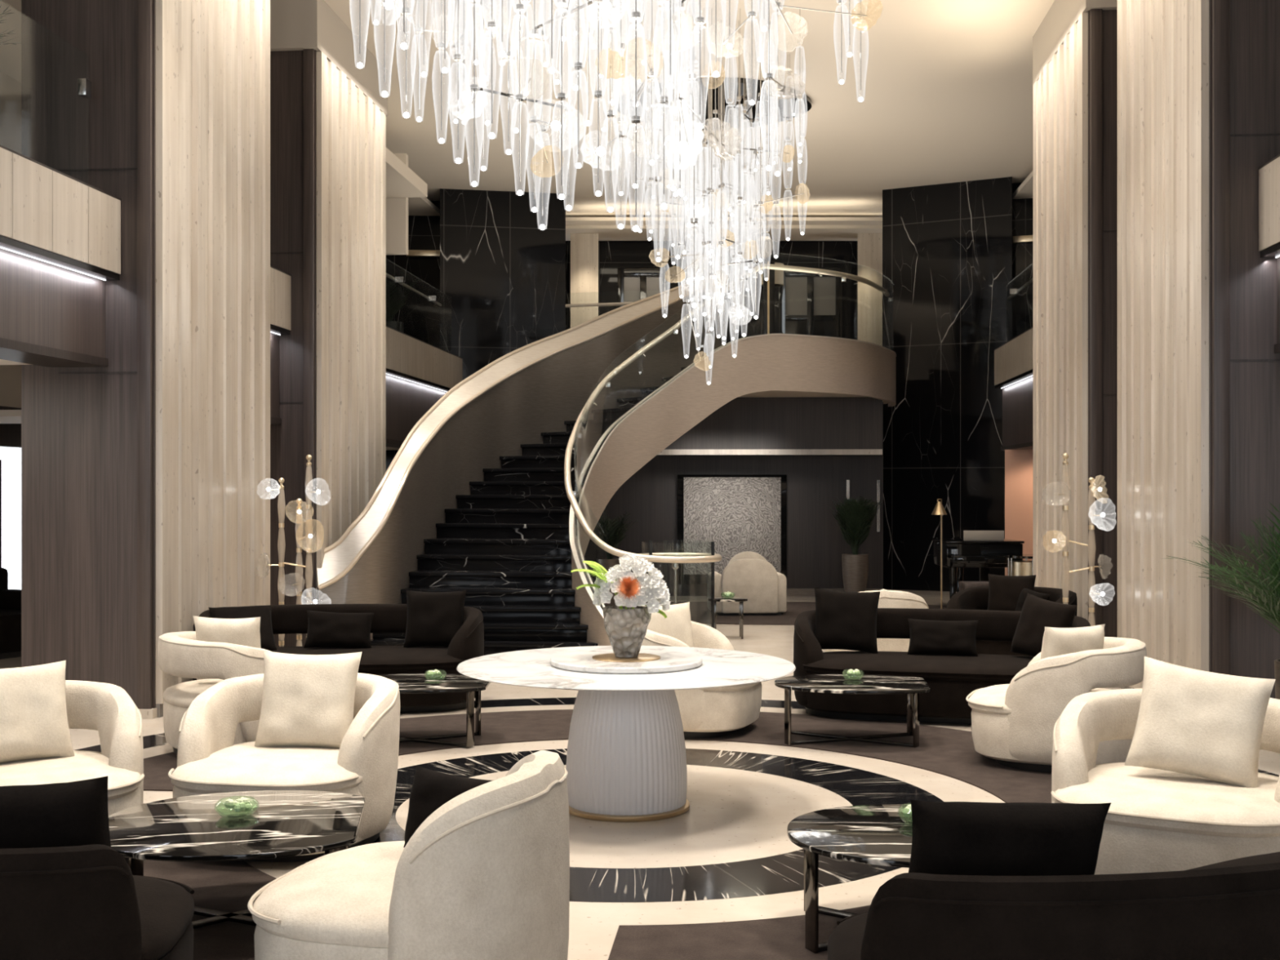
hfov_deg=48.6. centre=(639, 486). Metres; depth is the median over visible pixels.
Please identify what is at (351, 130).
fluted column
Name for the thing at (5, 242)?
trim
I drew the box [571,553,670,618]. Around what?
flower bouquet
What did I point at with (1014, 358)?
wall
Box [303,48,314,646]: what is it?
trim
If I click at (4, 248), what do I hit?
light strip
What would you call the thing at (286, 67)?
wall
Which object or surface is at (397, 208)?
wall
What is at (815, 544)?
wall
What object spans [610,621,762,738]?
armchair
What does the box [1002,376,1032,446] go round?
wall
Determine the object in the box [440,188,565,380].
wall
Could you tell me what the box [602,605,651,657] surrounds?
vase
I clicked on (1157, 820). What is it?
armchair
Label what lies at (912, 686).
coffee table
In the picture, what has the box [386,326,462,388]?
wall
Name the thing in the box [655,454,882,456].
ceiling
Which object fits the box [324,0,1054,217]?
ceiling
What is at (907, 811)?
glass bowl
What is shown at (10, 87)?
wall
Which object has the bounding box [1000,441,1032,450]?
trim
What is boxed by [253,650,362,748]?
throw pillow
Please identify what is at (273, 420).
trim
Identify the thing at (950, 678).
sofa
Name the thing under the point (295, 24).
ceiling beam
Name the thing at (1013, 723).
armchair
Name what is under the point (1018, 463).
wall
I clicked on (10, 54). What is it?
ceiling
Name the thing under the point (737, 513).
wall art
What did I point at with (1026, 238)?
trim
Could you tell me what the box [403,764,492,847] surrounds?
throw pillow
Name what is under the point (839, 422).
wall
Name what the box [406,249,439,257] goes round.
trim
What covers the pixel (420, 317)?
wall
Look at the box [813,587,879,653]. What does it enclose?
throw pillow
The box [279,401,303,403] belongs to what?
trim
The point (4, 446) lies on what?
window
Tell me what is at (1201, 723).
throw pillow
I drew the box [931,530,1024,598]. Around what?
grand piano
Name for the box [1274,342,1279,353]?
trim
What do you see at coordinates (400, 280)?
glass balustrade
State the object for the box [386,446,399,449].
ceiling
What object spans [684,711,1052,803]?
carpet
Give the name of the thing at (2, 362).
ceiling
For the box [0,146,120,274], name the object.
wall
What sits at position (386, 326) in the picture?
trim
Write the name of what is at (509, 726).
carpet
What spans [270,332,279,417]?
wall
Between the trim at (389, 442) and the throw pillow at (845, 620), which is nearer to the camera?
the throw pillow at (845, 620)
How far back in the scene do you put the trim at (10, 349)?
9.77 m
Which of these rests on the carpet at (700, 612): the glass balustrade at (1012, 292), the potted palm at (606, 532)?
the potted palm at (606, 532)
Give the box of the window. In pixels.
[0,446,21,567]
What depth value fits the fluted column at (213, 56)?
11.34 m
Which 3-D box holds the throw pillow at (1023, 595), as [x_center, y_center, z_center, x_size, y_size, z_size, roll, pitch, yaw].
[3.565,1.091,12.886,0.181,0.327,0.427,0,0,-19]
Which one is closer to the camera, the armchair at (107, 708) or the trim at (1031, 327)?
the armchair at (107, 708)
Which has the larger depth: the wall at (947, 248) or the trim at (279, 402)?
the wall at (947, 248)
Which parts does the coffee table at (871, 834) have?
leg, leg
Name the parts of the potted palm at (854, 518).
stem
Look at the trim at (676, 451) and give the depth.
20.61 m
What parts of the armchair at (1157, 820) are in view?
backrest, seat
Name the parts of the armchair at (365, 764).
seat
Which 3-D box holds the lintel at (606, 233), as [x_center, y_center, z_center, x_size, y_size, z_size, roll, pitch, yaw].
[1.608,-4.730,26.450,6.277,0.060,1.300,0,0,0]
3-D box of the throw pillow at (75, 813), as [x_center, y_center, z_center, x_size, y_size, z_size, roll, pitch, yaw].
[-1.699,1.032,3.975,0.481,0.453,0.217,0,0,-2]
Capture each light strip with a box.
[0,246,106,280]
[386,373,446,391]
[1000,375,1032,388]
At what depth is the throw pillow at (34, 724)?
6.51 m
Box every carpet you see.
[124,803,276,959]
[143,709,573,791]
[608,905,870,959]
[644,601,946,625]
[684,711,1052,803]
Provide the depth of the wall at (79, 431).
10.45 m
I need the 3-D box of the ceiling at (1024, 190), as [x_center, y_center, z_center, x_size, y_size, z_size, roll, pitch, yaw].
[8.176,-4.680,10.828,6.400,0.080,29.000,0,0,5]
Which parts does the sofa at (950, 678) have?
seat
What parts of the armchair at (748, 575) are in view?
armrest, backrest, armrest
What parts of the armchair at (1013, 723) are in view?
seat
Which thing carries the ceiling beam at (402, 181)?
attached to the wall at (397, 208)
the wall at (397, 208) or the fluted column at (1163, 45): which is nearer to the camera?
the fluted column at (1163, 45)
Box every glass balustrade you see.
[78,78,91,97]
[386,272,451,306]
[565,292,632,307]
[1007,278,1032,299]
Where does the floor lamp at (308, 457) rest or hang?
on the floor
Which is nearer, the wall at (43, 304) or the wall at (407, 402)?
the wall at (43, 304)
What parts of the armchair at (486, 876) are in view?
seat, backrest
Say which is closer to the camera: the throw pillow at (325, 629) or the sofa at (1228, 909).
the sofa at (1228, 909)
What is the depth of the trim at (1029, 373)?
20.28 m
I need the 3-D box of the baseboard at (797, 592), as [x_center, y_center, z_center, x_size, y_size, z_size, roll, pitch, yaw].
[2.990,1.635,21.775,1.476,0.130,0.151,0,0,4]
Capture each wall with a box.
[0,71,21,448]
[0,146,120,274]
[0,248,105,358]
[21,0,155,708]
[270,49,316,646]
[270,266,291,330]
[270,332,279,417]
[386,153,408,254]
[386,200,439,471]
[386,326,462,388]
[386,373,446,440]
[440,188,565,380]
[565,240,857,343]
[583,401,883,595]
[663,396,882,449]
[882,176,1012,591]
[994,328,1032,385]
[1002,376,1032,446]
[1004,448,1032,575]
[1012,182,1032,338]
[1087,0,1279,698]
[1258,156,1279,251]
[1277,257,1279,343]
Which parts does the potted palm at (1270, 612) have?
stem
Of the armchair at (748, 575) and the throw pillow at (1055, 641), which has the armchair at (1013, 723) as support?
the throw pillow at (1055, 641)
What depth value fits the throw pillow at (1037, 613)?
10.30 m
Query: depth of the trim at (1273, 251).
9.24 m
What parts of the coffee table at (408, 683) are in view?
leg, leg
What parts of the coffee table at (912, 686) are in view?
leg, leg, leg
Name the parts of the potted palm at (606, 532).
stem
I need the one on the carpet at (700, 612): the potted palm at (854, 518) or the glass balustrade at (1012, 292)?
the potted palm at (854, 518)
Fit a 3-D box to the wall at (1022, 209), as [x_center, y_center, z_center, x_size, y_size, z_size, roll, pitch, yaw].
[7.090,-1.600,23.143,2.030,6.600,1.267,0,0,15]
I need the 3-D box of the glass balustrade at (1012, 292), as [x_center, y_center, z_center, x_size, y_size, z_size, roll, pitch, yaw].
[5.409,-2.607,19.001,0.142,0.985,6.000,0,0,5]
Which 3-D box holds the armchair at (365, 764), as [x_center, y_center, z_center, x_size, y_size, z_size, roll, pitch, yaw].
[-1.676,1.317,6.743,1.007,0.750,1.062,0,0,10]
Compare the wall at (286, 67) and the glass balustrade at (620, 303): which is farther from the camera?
the glass balustrade at (620, 303)
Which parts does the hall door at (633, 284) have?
transom pane, transom pane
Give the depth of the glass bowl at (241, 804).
5.59 m
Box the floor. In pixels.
[0,589,1279,959]
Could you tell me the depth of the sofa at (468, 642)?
10.79 m
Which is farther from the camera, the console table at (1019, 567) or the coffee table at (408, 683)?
the console table at (1019, 567)
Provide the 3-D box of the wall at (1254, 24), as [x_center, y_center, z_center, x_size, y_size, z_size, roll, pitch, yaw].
[4.564,-1.475,12.344,1.020,6.350,5.930,0,0,5]
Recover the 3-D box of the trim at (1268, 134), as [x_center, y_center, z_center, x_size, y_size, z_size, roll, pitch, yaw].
[4.221,-2.336,9.396,0.610,0.012,0.008,0,0,5]
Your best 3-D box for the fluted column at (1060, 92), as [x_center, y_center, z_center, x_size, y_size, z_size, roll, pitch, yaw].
[4.183,-1.375,14.169,0.078,5.950,2.360,0,0,5]
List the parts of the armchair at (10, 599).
backrest, seat, armrest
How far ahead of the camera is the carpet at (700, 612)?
18.48 m
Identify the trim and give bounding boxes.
[0,144,120,200]
[0,235,119,280]
[0,337,107,367]
[58,167,137,171]
[58,371,137,373]
[137,0,152,709]
[155,703,163,717]
[270,252,303,253]
[270,265,291,275]
[270,324,289,334]
[270,417,281,424]
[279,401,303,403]
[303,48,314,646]
[386,325,462,359]
[386,368,450,391]
[386,438,404,448]
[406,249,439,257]
[657,448,882,455]
[846,480,849,499]
[876,480,879,532]
[994,327,1032,350]
[995,368,1032,388]
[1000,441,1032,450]
[1013,235,1032,243]
[1089,8,1102,626]
[1102,230,1117,231]
[1102,394,1117,395]
[1120,686,1132,688]
[1212,0,1229,675]
[1229,133,1279,136]
[1229,359,1279,361]
[1258,154,1279,169]
[1260,242,1279,257]
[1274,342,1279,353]
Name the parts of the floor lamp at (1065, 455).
glass rod, glass rod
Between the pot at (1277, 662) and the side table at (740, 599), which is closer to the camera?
the pot at (1277, 662)
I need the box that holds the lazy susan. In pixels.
[550,649,702,674]
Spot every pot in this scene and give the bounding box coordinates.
[841,553,868,591]
[1274,658,1279,699]
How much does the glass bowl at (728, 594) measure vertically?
0.074 m
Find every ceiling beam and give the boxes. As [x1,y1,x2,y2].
[270,0,387,116]
[386,147,427,197]
[1032,0,1117,84]
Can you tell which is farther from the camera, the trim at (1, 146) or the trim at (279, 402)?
the trim at (279, 402)
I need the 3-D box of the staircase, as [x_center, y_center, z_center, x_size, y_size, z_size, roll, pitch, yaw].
[0.347,-0.676,18.163,4.026,4.758,10.433,0,0,24]
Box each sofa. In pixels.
[0,844,194,959]
[192,604,484,711]
[793,608,1090,724]
[827,851,1279,959]
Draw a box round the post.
[763,261,774,334]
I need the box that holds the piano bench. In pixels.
[959,581,988,591]
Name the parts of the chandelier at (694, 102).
bulb, bulb, bulb, bulb, petal arm, bulb, bulb, petal arm, bulb, bulb, bulb, bulb, petal arm, bulb, bulb, bulb, bulb, petal arm, bulb, petal arm, bulb, petal arm, bulb, bulb, bulb, bulb, petal arm, bulb, bulb, bulb, bulb, petal arm, bulb, petal arm, petal arm, bulb, bulb, bulb, petal arm, petal arm, bulb, petal arm, petal arm, petal arm, bulb, petal arm, bulb, petal arm, petal arm, bulb, petal arm, bulb, bulb, petal arm, bulb, petal arm, petal arm, petal arm, petal arm, petal arm, petal arm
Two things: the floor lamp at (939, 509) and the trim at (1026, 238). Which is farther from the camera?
the trim at (1026, 238)
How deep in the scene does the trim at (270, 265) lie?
13.85 m
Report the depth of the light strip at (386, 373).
20.52 m
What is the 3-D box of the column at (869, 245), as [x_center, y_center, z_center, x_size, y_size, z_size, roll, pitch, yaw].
[4.322,-3.260,26.550,0.516,2.880,0.547,0,0,5]
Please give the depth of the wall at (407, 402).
20.05 m
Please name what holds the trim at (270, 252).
attached to the wall at (286, 67)
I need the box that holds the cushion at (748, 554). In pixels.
[727,551,767,564]
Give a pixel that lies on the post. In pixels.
(768, 285)
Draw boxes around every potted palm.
[0,4,23,44]
[386,280,418,333]
[593,507,637,606]
[831,496,880,591]
[1167,503,1279,699]
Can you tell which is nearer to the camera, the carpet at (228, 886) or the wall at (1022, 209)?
the carpet at (228, 886)
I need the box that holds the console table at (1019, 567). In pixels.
[1004,554,1032,576]
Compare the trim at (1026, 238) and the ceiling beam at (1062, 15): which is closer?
the ceiling beam at (1062, 15)
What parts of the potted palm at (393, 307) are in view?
stem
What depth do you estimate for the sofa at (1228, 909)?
3.43 m
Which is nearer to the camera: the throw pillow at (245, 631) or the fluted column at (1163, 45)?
the throw pillow at (245, 631)
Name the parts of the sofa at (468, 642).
seat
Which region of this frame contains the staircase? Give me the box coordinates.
[316,252,896,655]
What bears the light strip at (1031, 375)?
attached to the wall at (1014, 358)
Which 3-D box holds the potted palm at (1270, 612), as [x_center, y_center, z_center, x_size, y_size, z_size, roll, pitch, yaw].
[4.007,0.894,8.446,1.603,1.612,1.475,0,0,5]
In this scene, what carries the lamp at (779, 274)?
on the floor
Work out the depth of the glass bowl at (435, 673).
9.51 m
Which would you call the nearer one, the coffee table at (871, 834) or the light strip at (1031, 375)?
the coffee table at (871, 834)
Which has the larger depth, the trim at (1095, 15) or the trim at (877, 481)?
the trim at (877, 481)
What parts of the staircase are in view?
glass panel, newel post, handrail, glass panel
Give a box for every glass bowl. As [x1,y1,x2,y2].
[214,796,258,817]
[425,669,446,679]
[723,591,735,598]
[842,668,864,679]
[897,804,911,823]
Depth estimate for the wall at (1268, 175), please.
9.19 m
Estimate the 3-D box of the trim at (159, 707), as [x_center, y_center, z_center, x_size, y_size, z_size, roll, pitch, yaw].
[-3.453,1.650,11.570,0.082,0.100,2.310,0,0,5]
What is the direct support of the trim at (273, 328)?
attached to the wall at (280, 282)
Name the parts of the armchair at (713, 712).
seat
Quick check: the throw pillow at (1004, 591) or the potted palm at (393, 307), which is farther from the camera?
the potted palm at (393, 307)
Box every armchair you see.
[0,567,21,659]
[0,680,144,815]
[157,631,270,755]
[168,672,399,862]
[247,750,569,959]
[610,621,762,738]
[706,551,786,615]
[825,588,928,652]
[946,586,1077,656]
[965,636,1146,773]
[1051,688,1279,875]
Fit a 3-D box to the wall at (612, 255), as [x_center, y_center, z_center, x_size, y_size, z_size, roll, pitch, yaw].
[1.709,-3.360,27.350,6.836,3.080,0.300,0,0,0]
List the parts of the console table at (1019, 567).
post, post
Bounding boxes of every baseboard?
[138,707,156,719]
[786,587,882,596]
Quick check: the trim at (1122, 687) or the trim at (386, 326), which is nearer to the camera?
the trim at (1122, 687)
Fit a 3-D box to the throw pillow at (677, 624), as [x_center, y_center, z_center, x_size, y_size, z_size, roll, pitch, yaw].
[0.174,1.032,9.856,0.461,0.430,0.206,0,0,-30]
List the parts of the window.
frame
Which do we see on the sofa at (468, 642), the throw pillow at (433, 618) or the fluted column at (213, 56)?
the throw pillow at (433, 618)
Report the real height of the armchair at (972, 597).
0.750 m
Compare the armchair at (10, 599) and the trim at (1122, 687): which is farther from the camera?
the armchair at (10, 599)
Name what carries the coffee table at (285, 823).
on the carpet at (228, 886)
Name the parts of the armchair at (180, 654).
seat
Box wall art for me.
[677,474,786,583]
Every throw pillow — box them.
[0,660,74,762]
[0,776,111,848]
[192,615,261,679]
[208,604,276,650]
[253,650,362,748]
[303,609,374,648]
[403,590,466,647]
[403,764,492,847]
[643,601,693,647]
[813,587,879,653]
[906,618,977,656]
[908,800,1111,875]
[987,573,1035,610]
[1009,592,1077,657]
[1014,587,1049,611]
[1040,623,1105,659]
[1124,656,1275,787]
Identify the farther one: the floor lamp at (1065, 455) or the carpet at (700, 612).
the carpet at (700, 612)
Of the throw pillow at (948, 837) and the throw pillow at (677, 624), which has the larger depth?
the throw pillow at (677, 624)
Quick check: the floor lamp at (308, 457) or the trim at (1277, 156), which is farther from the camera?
the floor lamp at (308, 457)
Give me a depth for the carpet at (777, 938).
5.28 m
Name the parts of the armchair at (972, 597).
backrest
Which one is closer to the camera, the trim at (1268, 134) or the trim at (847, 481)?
the trim at (1268, 134)
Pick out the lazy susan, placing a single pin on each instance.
(597, 661)
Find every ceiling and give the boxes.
[0,0,439,216]
[0,359,32,364]
[0,409,21,423]
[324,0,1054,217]
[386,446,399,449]
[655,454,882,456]
[1012,171,1032,199]
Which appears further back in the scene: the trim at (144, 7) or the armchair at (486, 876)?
the trim at (144, 7)
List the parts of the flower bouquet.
stem, orange flower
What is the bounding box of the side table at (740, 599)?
[708,596,747,639]
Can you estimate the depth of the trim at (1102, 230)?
12.95 m
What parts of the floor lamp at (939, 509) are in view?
lamp shade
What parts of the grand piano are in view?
leg, leg, lid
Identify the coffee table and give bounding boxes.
[108,790,364,928]
[377,673,490,747]
[774,674,930,747]
[786,804,912,953]
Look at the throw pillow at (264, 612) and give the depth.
10.92 m
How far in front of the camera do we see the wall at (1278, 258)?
9.36 m
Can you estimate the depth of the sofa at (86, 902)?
3.73 m
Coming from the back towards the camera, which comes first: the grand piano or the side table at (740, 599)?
the grand piano
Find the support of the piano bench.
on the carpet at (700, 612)
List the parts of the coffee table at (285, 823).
leg, leg, leg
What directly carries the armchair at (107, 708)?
on the carpet at (228, 886)
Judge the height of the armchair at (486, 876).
0.848 m
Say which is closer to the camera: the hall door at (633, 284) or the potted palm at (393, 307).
the potted palm at (393, 307)
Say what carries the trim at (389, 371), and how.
attached to the wall at (405, 354)
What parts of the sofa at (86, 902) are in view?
seat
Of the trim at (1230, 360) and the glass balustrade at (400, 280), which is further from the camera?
the glass balustrade at (400, 280)
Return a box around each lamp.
[263,454,324,646]
[760,262,783,286]
[931,498,946,608]
[1045,453,1107,626]
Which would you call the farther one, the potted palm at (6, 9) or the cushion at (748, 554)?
the cushion at (748, 554)
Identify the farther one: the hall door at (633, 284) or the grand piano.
the hall door at (633, 284)
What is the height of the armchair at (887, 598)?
0.800 m
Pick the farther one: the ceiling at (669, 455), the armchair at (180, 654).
the ceiling at (669, 455)
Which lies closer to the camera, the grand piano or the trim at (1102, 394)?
the trim at (1102, 394)
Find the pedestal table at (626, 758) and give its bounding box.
[456,645,795,822]
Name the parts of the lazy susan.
gold plate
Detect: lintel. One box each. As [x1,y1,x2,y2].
[565,217,882,225]
[565,225,882,240]
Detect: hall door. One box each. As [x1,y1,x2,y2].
[617,267,668,307]
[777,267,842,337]
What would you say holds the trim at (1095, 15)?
attached to the wall at (1254, 24)
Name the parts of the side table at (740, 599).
leg, leg, leg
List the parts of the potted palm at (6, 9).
stem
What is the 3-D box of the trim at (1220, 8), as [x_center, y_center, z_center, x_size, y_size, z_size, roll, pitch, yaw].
[3.861,-1.470,9.409,0.110,6.340,0.040,0,0,5]
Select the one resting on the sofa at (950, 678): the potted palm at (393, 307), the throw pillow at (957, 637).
the throw pillow at (957, 637)
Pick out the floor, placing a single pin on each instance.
(733, 815)
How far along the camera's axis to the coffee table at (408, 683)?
9.32 m
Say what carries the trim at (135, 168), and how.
attached to the wall at (79, 431)
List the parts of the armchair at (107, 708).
seat, backrest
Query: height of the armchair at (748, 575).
0.830 m
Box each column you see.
[155,0,270,703]
[316,51,386,568]
[570,233,598,328]
[857,233,882,346]
[1032,12,1088,620]
[1117,0,1208,688]
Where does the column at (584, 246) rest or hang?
on the floor
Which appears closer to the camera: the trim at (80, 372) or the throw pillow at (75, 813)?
the throw pillow at (75, 813)
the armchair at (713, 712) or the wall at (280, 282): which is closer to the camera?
the armchair at (713, 712)
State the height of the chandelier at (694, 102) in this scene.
4.115 m
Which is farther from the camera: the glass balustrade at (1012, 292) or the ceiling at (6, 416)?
the glass balustrade at (1012, 292)
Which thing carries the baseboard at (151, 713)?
attached to the wall at (79, 431)
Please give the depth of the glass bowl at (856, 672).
9.55 m
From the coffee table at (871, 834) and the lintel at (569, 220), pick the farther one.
the lintel at (569, 220)
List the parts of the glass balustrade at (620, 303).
handrail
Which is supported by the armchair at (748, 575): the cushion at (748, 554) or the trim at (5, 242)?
the cushion at (748, 554)
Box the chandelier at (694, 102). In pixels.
[349,0,882,384]

